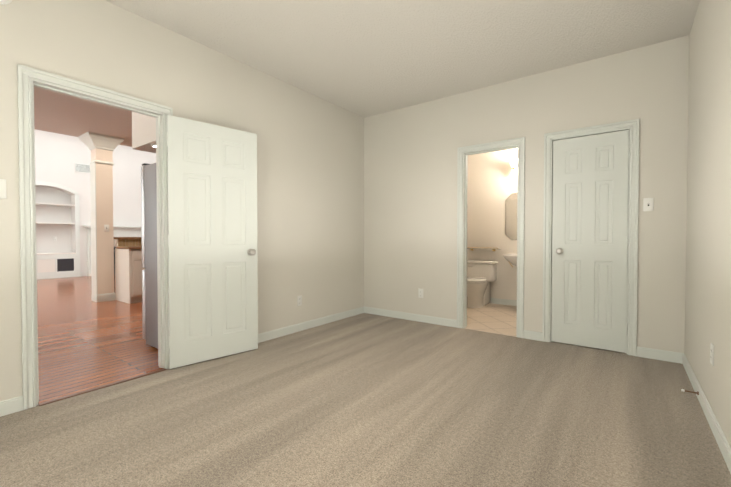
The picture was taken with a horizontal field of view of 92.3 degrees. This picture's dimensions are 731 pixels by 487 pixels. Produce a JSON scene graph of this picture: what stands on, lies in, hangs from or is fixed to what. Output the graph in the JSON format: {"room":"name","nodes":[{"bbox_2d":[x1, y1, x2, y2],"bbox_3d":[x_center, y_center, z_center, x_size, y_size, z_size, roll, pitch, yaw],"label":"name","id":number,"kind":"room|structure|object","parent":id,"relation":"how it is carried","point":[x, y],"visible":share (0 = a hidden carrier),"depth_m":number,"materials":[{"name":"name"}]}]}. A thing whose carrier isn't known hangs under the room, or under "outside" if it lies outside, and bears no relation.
{"room":"empty bedroom","nodes":[
{"label":"empty bedroom","id":0,"kind":"room"},
{"bbox_2d":[34,87,131,144],"bbox_3d":[-2.674,-1.794,5.034,4.140,0.060,9.000,1,1,37],"label":"ceiling","id":1,"kind":"structure","parent":0,"point":[55,111],"depth_m":4.87,"materials":[{"name":"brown paint"}]},
{"bbox_2d":[35,127,131,146],"bbox_3d":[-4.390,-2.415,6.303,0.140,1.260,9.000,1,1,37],"label":"crown molding","id":2,"kind":"structure","parent":0,"point":[36,128],"depth_m":5.67,"materials":[{"name":"paint"}]},
{"bbox_2d":[35,129,155,275],"bbox_3d":[-8.294,-1.094,9.236,0.400,4.000,9.240,1,1,37],"label":"wall","id":3,"kind":"structure","parent":0,"point":[58,156],"depth_m":9.57,"materials":[{"name":"paint"}]},
{"bbox_2d":[75,163,89,172],"bbox_3d":[-7.728,-2.061,9.633,0.012,0.240,0.380,1,1,37],"label":"air vent","id":4,"kind":"object","parent":3,"relation":"in","point":[82,168],"visible":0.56,"depth_m":9.61,"materials":[{"name":"white paint"}]},
{"bbox_2d":[37,274,162,403],"bbox_3d":[-4.686,0.981,6.581,9.400,0.060,9.000,1,1,37],"label":"floor","id":5,"kind":"structure","parent":0,"point":[85,342],"depth_m":3.62,"materials":[{"name":"brown wood"}]},
{"bbox_2d":[35,181,79,279],"bbox_3d":[-8.339,-0.339,9.120,0.358,2.495,1.390,1,1,37],"label":"built-in shelves","id":6,"kind":"object","parent":5,"relation":"on","point":[58,265],"visible":0.52,"depth_m":9.28,"materials":[{"name":"white paint"}]},
{"bbox_2d":[83,225,141,275],"bbox_3d":[-7.088,0.185,10.329,0.250,1.405,1.900,1,1,37],"label":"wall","id":7,"kind":"structure","parent":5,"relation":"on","point":[126,231],"depth_m":10.19,"materials":[{"name":"white paint"}]},
{"bbox_2d":[114,237,141,303],"bbox_3d":[-3.872,0.446,5.972,0.622,1.030,0.454,1,1,37],"label":"base cabinet","id":8,"kind":"object","parent":5,"relation":"on","point":[128,270],"depth_m":5.83,"materials":[{"name":"white paint"}]},
{"bbox_2d":[115,245,141,248],"bbox_3d":[-3.271,0.055,6.673,0.540,0.038,2.335,1,1,37],"label":"countertop","id":9,"kind":"structure","parent":8,"relation":"on","point":[117,246],"depth_m":5.85,"materials":[{"name":"brown wood"}]},
{"bbox_2d":[130,249,144,303],"bbox_3d":[-3.817,0.524,5.939,0.492,0.875,0.442,1,1,37],"label":"base cabinet","id":10,"kind":"object","parent":5,"relation":"on","point":[136,268],"depth_m":5.68,"materials":[{"name":"white paint"}]},
{"bbox_2d":[141,163,157,348],"bbox_3d":[-1.680,0.109,3.626,0.776,1.782,0.900,1,1,37],"label":"fridge","id":11,"kind":"object","parent":5,"relation":"on","point":[149,253],"visible":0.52,"depth_m":3.35,"materials":[{"name":"grey"}]},
{"bbox_2d":[78,131,124,301],"bbox_3d":[-4.433,-0.408,5.923,0.505,2.740,0.505,1,1,37],"label":"column","id":12,"kind":"structure","parent":0,"point":[101,147],"depth_m":5.83,"materials":[{"name":"paint"}]},
{"bbox_2d":[104,225,108,231],"bbox_3d":[-4.320,-0.258,5.866,0.016,0.115,0.070,1,1,37],"label":"light switch","id":13,"kind":"object","parent":12,"relation":"attached to","point":[106,228],"visible":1,"depth_m":5.86,"materials":[{"name":"white plastic"}]},
{"bbox_2d":[132,112,155,152],"bbox_3d":[-1.858,-1.342,3.454,0.904,0.789,0.470,1,1,37],"label":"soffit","id":14,"kind":"object","parent":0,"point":[143,132],"visible":0.12,"depth_m":3.35,"materials":[{"name":"white paint"}]},
{"bbox_2d":[0,0,363,400],"bbox_3d":[-0.966,-0.373,3.784,0.120,2.740,9.240,1,1,37],"label":"wall","id":15,"kind":"structure","parent":0,"point":[310,198],"depth_m":3.37,"materials":[{"name":"beige paint"}]},
{"bbox_2d":[0,179,6,198],"bbox_3d":[-2.175,-0.324,2.048,0.016,0.115,0.116,1,1,37],"label":"double light switch","id":16,"kind":"object","parent":15,"relation":"attached to","point":[3,189],"visible":1,"depth_m":2.09,"materials":[{"name":"white plastic"}]},
{"bbox_2d":[0,0,11,3],"bbox_3d":[-2.153,-1.484,2.044,0.034,0.152,0.152,1,1,37],"label":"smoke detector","id":17,"kind":"object","parent":15,"relation":"attached to","point":[5,1],"visible":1,"depth_m":2.08,"materials":[{"name":"white plastic"}]},
{"bbox_2d":[0,396,22,416],"bbox_3d":[-2.548,0.990,1.574,0.013,0.088,1.469,1,1,37],"label":"baseboard","id":18,"kind":"structure","parent":15,"relation":"attached to","point":[11,405],"depth_m":2.12,"materials":[{"name":"white paint"}]},
{"bbox_2d":[17,64,172,409],"bbox_3d":[-1.893,-0.037,2.547,0.158,2.111,0.902,1,1,37],"label":"door frame","id":19,"kind":"structure","parent":15,"relation":"attached to","point":[25,74],"depth_m":2.21,"materials":[{"name":"white paint"}]},
{"bbox_2d":[38,368,165,405],"bbox_3d":[-1.838,1.016,2.524,0.040,0.006,0.760,1,1,37],"label":"trim","id":20,"kind":"structure","parent":15,"relation":"attached to","point":[90,390],"depth_m":2.46,"materials":[{"name":"brown wood"}]},
{"bbox_2d":[166,115,257,368],"bbox_3d":[-1.304,-0.011,3.055,0.763,2.018,0.167,-1,1,-44],"label":"entry door","id":21,"kind":"structure","parent":15,"relation":"in","point":[212,240],"depth_m":3.01,"materials":[{"name":"white paint"}]},
{"bbox_2d":[297,295,301,305],"bbox_3d":[-0.747,0.649,3.987,0.008,0.115,0.070,1,1,37],"label":"electrical outlet","id":22,"kind":"object","parent":15,"relation":"attached to","point":[299,300],"visible":1,"depth_m":3.98,"materials":[{"name":"white plastic"}]},
{"bbox_2d":[258,307,363,342],"bbox_3d":[-0.793,0.951,3.928,0.013,0.088,2.599,1,1,37],"label":"baseboard","id":23,"kind":"structure","parent":15,"relation":"attached to","point":[269,335],"depth_m":4.07,"materials":[{"name":"white paint"}]},
{"bbox_2d":[0,313,730,486],"bbox_3d":[-0.199,1.059,1.914,3.375,0.060,5.120,1,1,37],"label":"floor carpet","id":24,"kind":"object","parent":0,"point":[366,400],"visible":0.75,"depth_m":2.03,"materials":[{"name":"beige carpet"}]},
{"bbox_2d":[106,0,699,117],"bbox_3d":[-0.115,-1.741,1.879,3.495,0.060,5.240,1,1,37],"label":"ceiling","id":25,"kind":"structure","parent":0,"point":[364,58],"depth_m":2.93,"materials":[{"name":"white paint"}]},
{"bbox_2d":[464,303,516,336],"bbox_3d":[1.558,1.008,4.919,1.700,0.060,1.800,1,1,37],"label":"floor","id":26,"kind":"structure","parent":0,"point":[496,318],"depth_m":4.55,"materials":[{"name":"beige tile"}]},
{"bbox_2d":[467,260,497,307],"bbox_3d":[1.715,0.625,5.457,0.464,0.690,0.728,1,1,37],"label":"toilet","id":27,"kind":"object","parent":26,"relation":"on","point":[481,275],"visible":0.83,"depth_m":5.47,"materials":[{"name":"white ceramic"}]},
{"bbox_2d":[467,148,517,299],"bbox_3d":[2.443,-0.400,5.434,3.375,2.740,0.120,1,1,37],"label":"wall","id":28,"kind":"structure","parent":0,"point":[492,181],"depth_m":5.65,"materials":[{"name":"paint"}]},
{"bbox_2d":[467,247,498,250],"bbox_3d":[1.890,0.094,5.700,0.580,0.060,0.124,1,1,37],"label":"shelf","id":29,"kind":"object","parent":28,"relation":"attached to","point":[472,248],"visible":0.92,"depth_m":5.74,"materials":[{"name":"white"}]},
{"bbox_2d":[490,298,516,305],"bbox_3d":[2.093,0.923,5.634,1.700,0.088,0.013,1,1,37],"label":"baseboard","id":30,"kind":"structure","parent":28,"relation":"attached to","point":[503,301],"depth_m":5.55,"materials":[{"name":"white paint"}]},
{"bbox_2d":[503,253,516,267],"bbox_3d":[2.322,0.285,5.195,0.528,0.469,0.419,1,1,37],"label":"wall-mounted sink","id":31,"kind":"object","parent":28,"relation":"attached to","point":[510,258],"visible":0.27,"depth_m":5.16,"materials":[{"name":"white ceramic"}]},
{"bbox_2d":[505,193,516,239],"bbox_3d":[2.445,-0.414,5.348,0.620,0.730,0.012,1,1,37],"label":"bathroom mirror","id":32,"kind":"object","parent":28,"relation":"attached to","point":[511,216],"visible":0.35,"depth_m":5.47,"materials":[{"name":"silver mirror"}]},
{"bbox_2d":[509,158,517,168],"bbox_3d":[2.399,-1.178,5.274,0.450,0.210,0.165,1,1,37],"label":"sconce","id":33,"kind":"object","parent":28,"relation":"attached to","point":[513,162],"visible":0.23,"depth_m":5.32,"materials":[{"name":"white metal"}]},
{"bbox_2d":[364,35,688,353],"bbox_3d":[1.367,-0.376,3.991,3.375,2.740,0.120,1,1,37],"label":"wall","id":34,"kind":"structure","parent":0,"point":[410,200],"depth_m":3.66,"materials":[{"name":"beige paint"}]},
{"bbox_2d":[364,306,456,327],"bbox_3d":[0.540,0.941,4.547,1.349,0.088,0.013,1,1,37],"label":"baseboard","id":35,"kind":"structure","parent":34,"relation":"attached to","point":[389,313],"depth_m":4.49,"materials":[{"name":"white paint"}]},
{"bbox_2d":[418,288,422,297],"bbox_3d":[0.697,0.627,4.426,0.070,0.115,0.008,1,1,37],"label":"electrical outlet","id":36,"kind":"object","parent":34,"relation":"attached to","point":[420,293],"visible":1,"depth_m":4.43,"materials":[{"name":"white plastic"}]},
{"bbox_2d":[457,137,524,337],"bbox_3d":[1.413,-0.061,3.962,0.732,2.111,0.158,1,1,37],"label":"door frame","id":37,"kind":"structure","parent":34,"relation":"attached to","point":[521,200],"depth_m":4.02,"materials":[{"name":"white paint"}]},
{"bbox_2d":[551,130,629,352],"bbox_3d":[2.142,-0.018,3.374,0.620,2.020,0.167,1,1,37],"label":"closet door","id":38,"kind":"structure","parent":34,"relation":"in","point":[590,239],"depth_m":3.35,"materials":[{"name":"white paint"}]},
{"bbox_2d":[542,119,639,355],"bbox_3d":[2.159,-0.025,3.406,0.656,2.058,0.120,1,1,37],"label":"door frame","id":39,"kind":"structure","parent":34,"relation":"attached to","point":[551,208],"depth_m":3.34,"materials":[{"name":"white paint"}]},
{"bbox_2d":[643,198,653,210],"bbox_3d":[2.478,-0.341,3.077,0.070,0.115,0.016,1,1,37],"label":"light switch","id":40,"kind":"object","parent":34,"relation":"attached to","point":[648,204],"visible":1,"depth_m":3.08,"materials":[{"name":"white plastic"}]},
{"bbox_2d":[637,346,680,362],"bbox_3d":[2.547,0.966,3.051,0.304,0.088,0.013,1,1,37],"label":"baseboard","id":41,"kind":"structure","parent":34,"relation":"attached to","point":[663,355],"depth_m":3.04,"materials":[{"name":"white paint"}]},
{"bbox_2d":[551,341,626,353],"bbox_3d":[2.159,1.034,3.424,0.656,0.060,0.120,1,1,37],"label":"floor","id":42,"kind":"structure","parent":0,"point":[589,347],"depth_m":3.39,"materials":[{"name":"beige carpet"}]},
{"bbox_2d":[685,0,730,446],"bbox_3d":[1.776,-0.336,1.616,0.120,2.740,7.040,1,1,37],"label":"wall","id":43,"kind":"structure","parent":0,"point":[708,282],"depth_m":2.10,"materials":[{"name":"beige paint"}]},
{"bbox_2d":[681,353,730,473],"bbox_3d":[1.185,1.001,0.956,0.013,0.088,5.000,1,1,37],"label":"baseboard","id":44,"kind":"structure","parent":43,"relation":"attached to","point":[721,440],"depth_m":1.98,"materials":[{"name":"white paint"}]},
{"bbox_2d":[681,389,698,394],"bbox_3d":[2.138,0.977,2.316,0.084,0.024,0.023,1,1,37],"label":"doorstop","id":45,"kind":"object","parent":44,"relation":"attached to","point":[697,392],"visible":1,"depth_m":2.31,"materials":[{"name":"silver metal"}]},
{"bbox_2d":[710,343,713,365],"bbox_3d":[1.963,0.627,1.991,0.008,0.115,0.070,1,1,37],"label":"electrical outlet","id":46,"kind":"object","parent":43,"relation":"attached to","point":[711,353],"visible":0.98,"depth_m":1.98,"materials":[{"name":"white plastic"}]}
]}

